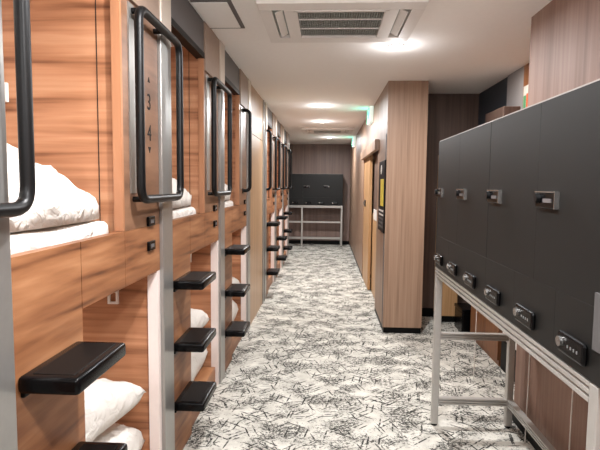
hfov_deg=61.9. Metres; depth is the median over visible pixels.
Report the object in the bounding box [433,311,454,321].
baseboard trim
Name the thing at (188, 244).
bunk
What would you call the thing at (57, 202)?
duvet
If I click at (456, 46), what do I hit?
ceiling
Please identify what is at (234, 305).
duvet
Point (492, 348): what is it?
tall cabinet
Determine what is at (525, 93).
poster
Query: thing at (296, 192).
bank
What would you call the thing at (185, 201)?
duvet
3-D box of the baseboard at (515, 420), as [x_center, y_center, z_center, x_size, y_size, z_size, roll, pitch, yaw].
[1.229,1.436,0.451,0.012,0.090,5.600,1,5,3]
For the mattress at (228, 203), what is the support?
on the bunk at (233, 221)
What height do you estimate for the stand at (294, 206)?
1.004 m
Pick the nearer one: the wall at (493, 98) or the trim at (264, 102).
the wall at (493, 98)
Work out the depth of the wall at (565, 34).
2.66 m
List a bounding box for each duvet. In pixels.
[7,143,98,232]
[92,423,144,449]
[172,178,191,208]
[191,348,207,380]
[225,184,230,200]
[232,300,237,320]
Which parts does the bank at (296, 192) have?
door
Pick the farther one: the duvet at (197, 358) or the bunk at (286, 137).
the bunk at (286, 137)
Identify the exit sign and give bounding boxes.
[352,136,355,146]
[367,106,373,124]
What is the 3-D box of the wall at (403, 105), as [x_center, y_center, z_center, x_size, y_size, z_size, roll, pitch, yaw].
[1.255,-0.487,8.820,0.390,2.470,7.670,1,5,3]
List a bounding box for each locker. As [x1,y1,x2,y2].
[434,120,492,301]
[484,79,599,387]
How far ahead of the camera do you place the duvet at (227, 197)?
4.32 m
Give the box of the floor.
[183,244,534,449]
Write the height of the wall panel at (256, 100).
2.530 m
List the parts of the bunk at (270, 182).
post, step panel, number panel, panel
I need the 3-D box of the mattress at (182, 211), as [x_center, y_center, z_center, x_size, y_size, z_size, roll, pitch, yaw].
[-1.190,-0.046,2.868,1.007,0.105,0.802,1,5,3]
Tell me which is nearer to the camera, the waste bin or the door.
the waste bin
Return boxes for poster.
[523,85,527,107]
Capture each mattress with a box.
[10,221,107,254]
[172,207,195,218]
[225,200,232,206]
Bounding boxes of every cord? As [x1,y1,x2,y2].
[473,310,476,379]
[524,354,529,441]
[568,389,573,449]
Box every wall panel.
[250,85,262,324]
[506,66,523,108]
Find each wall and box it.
[289,144,350,240]
[349,81,428,327]
[422,94,478,307]
[478,77,507,125]
[514,0,599,449]
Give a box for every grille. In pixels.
[293,10,389,38]
[312,130,341,133]
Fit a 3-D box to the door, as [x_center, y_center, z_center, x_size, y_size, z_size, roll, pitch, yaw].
[0.986,-0.062,6.975,0.155,2.030,2.400,1,5,3]
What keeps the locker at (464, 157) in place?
on the stand at (512, 334)
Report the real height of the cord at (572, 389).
1.500 m
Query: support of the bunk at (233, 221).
on the floor
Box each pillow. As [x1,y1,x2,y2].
[84,378,145,441]
[191,308,209,327]
[232,277,240,283]
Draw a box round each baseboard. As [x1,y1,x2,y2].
[289,240,348,244]
[349,243,370,277]
[375,309,420,333]
[422,308,432,316]
[512,413,541,449]
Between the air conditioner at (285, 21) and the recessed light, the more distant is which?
the recessed light
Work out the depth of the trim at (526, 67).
4.20 m
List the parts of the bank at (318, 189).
door, door, door, door, door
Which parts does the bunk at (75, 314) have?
post, step panel, number panel, panel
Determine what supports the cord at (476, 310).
on the floor
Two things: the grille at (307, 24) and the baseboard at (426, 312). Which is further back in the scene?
the baseboard at (426, 312)
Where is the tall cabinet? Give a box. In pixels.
[470,306,502,365]
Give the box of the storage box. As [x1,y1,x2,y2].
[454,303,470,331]
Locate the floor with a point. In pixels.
(315, 367)
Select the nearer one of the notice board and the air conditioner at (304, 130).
the notice board
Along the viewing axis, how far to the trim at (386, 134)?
5.10 m
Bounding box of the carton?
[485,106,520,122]
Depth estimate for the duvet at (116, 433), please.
2.27 m
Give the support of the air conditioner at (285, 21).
attached to the ceiling
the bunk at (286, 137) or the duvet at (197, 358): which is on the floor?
the bunk at (286, 137)
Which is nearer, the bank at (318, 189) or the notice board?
the notice board
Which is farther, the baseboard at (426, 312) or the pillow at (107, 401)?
the baseboard at (426, 312)
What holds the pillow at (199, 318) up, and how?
on the duvet at (197, 358)
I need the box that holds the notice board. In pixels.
[378,160,385,232]
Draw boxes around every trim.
[262,100,263,303]
[264,102,264,179]
[381,134,386,324]
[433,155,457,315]
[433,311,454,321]
[522,63,528,108]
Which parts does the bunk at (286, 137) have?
post, number panel, panel, post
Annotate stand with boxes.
[289,205,342,246]
[430,267,599,449]
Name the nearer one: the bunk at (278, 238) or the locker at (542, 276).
the locker at (542, 276)
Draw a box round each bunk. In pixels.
[0,0,183,449]
[157,0,231,449]
[218,40,251,382]
[264,102,280,300]
[274,117,287,281]
[282,127,292,267]
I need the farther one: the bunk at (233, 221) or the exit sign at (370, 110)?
the exit sign at (370, 110)
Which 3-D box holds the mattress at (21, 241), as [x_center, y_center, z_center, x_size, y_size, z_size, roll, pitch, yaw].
[-1.259,0.056,1.574,1.006,0.106,0.802,1,5,3]
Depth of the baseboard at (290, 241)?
12.78 m
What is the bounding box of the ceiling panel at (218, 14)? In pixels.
[190,0,244,28]
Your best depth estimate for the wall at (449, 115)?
5.62 m
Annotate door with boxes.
[361,139,378,298]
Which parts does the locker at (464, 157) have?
door, door, door, plate, door, door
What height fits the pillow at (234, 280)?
0.215 m
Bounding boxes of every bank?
[289,174,302,204]
[303,174,342,205]
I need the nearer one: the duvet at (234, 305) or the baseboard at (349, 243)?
the duvet at (234, 305)
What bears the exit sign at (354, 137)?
attached to the wall at (403, 105)
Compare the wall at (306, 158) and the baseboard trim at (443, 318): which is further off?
the wall at (306, 158)
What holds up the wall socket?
attached to the bunk at (75, 314)
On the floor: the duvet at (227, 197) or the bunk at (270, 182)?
the bunk at (270, 182)
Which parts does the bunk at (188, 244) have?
post, step panel, panel, number panel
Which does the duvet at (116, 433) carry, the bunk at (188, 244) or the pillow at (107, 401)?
the pillow at (107, 401)
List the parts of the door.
header rail, fixed panel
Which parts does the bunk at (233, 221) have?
post, step panel, number panel, panel, post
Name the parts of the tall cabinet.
door, door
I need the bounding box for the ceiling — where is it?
[188,0,551,143]
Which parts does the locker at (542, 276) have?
lock knob, door, door, lock knob, door, lock knob, plate, lock knob, door, door, door plate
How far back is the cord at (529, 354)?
2.92 m
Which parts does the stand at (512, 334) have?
leg, cross rail, cross rail, leg, rail, rail, leg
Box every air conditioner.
[256,0,428,42]
[301,128,353,133]
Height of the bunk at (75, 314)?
2.528 m
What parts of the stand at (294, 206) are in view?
leg, long rail, long rail, rail, leg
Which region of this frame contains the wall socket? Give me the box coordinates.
[4,82,8,101]
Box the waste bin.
[500,332,516,382]
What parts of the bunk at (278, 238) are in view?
post, step panel, number panel, panel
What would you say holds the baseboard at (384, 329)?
attached to the wall at (403, 105)
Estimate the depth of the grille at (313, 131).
9.45 m
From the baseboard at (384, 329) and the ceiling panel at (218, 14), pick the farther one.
the baseboard at (384, 329)
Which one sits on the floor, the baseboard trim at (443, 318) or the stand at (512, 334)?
the stand at (512, 334)
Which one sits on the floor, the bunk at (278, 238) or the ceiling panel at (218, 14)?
the bunk at (278, 238)
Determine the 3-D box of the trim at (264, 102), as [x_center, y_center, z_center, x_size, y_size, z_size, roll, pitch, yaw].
[-0.477,-0.276,6.337,0.044,2.530,0.150,1,5,3]

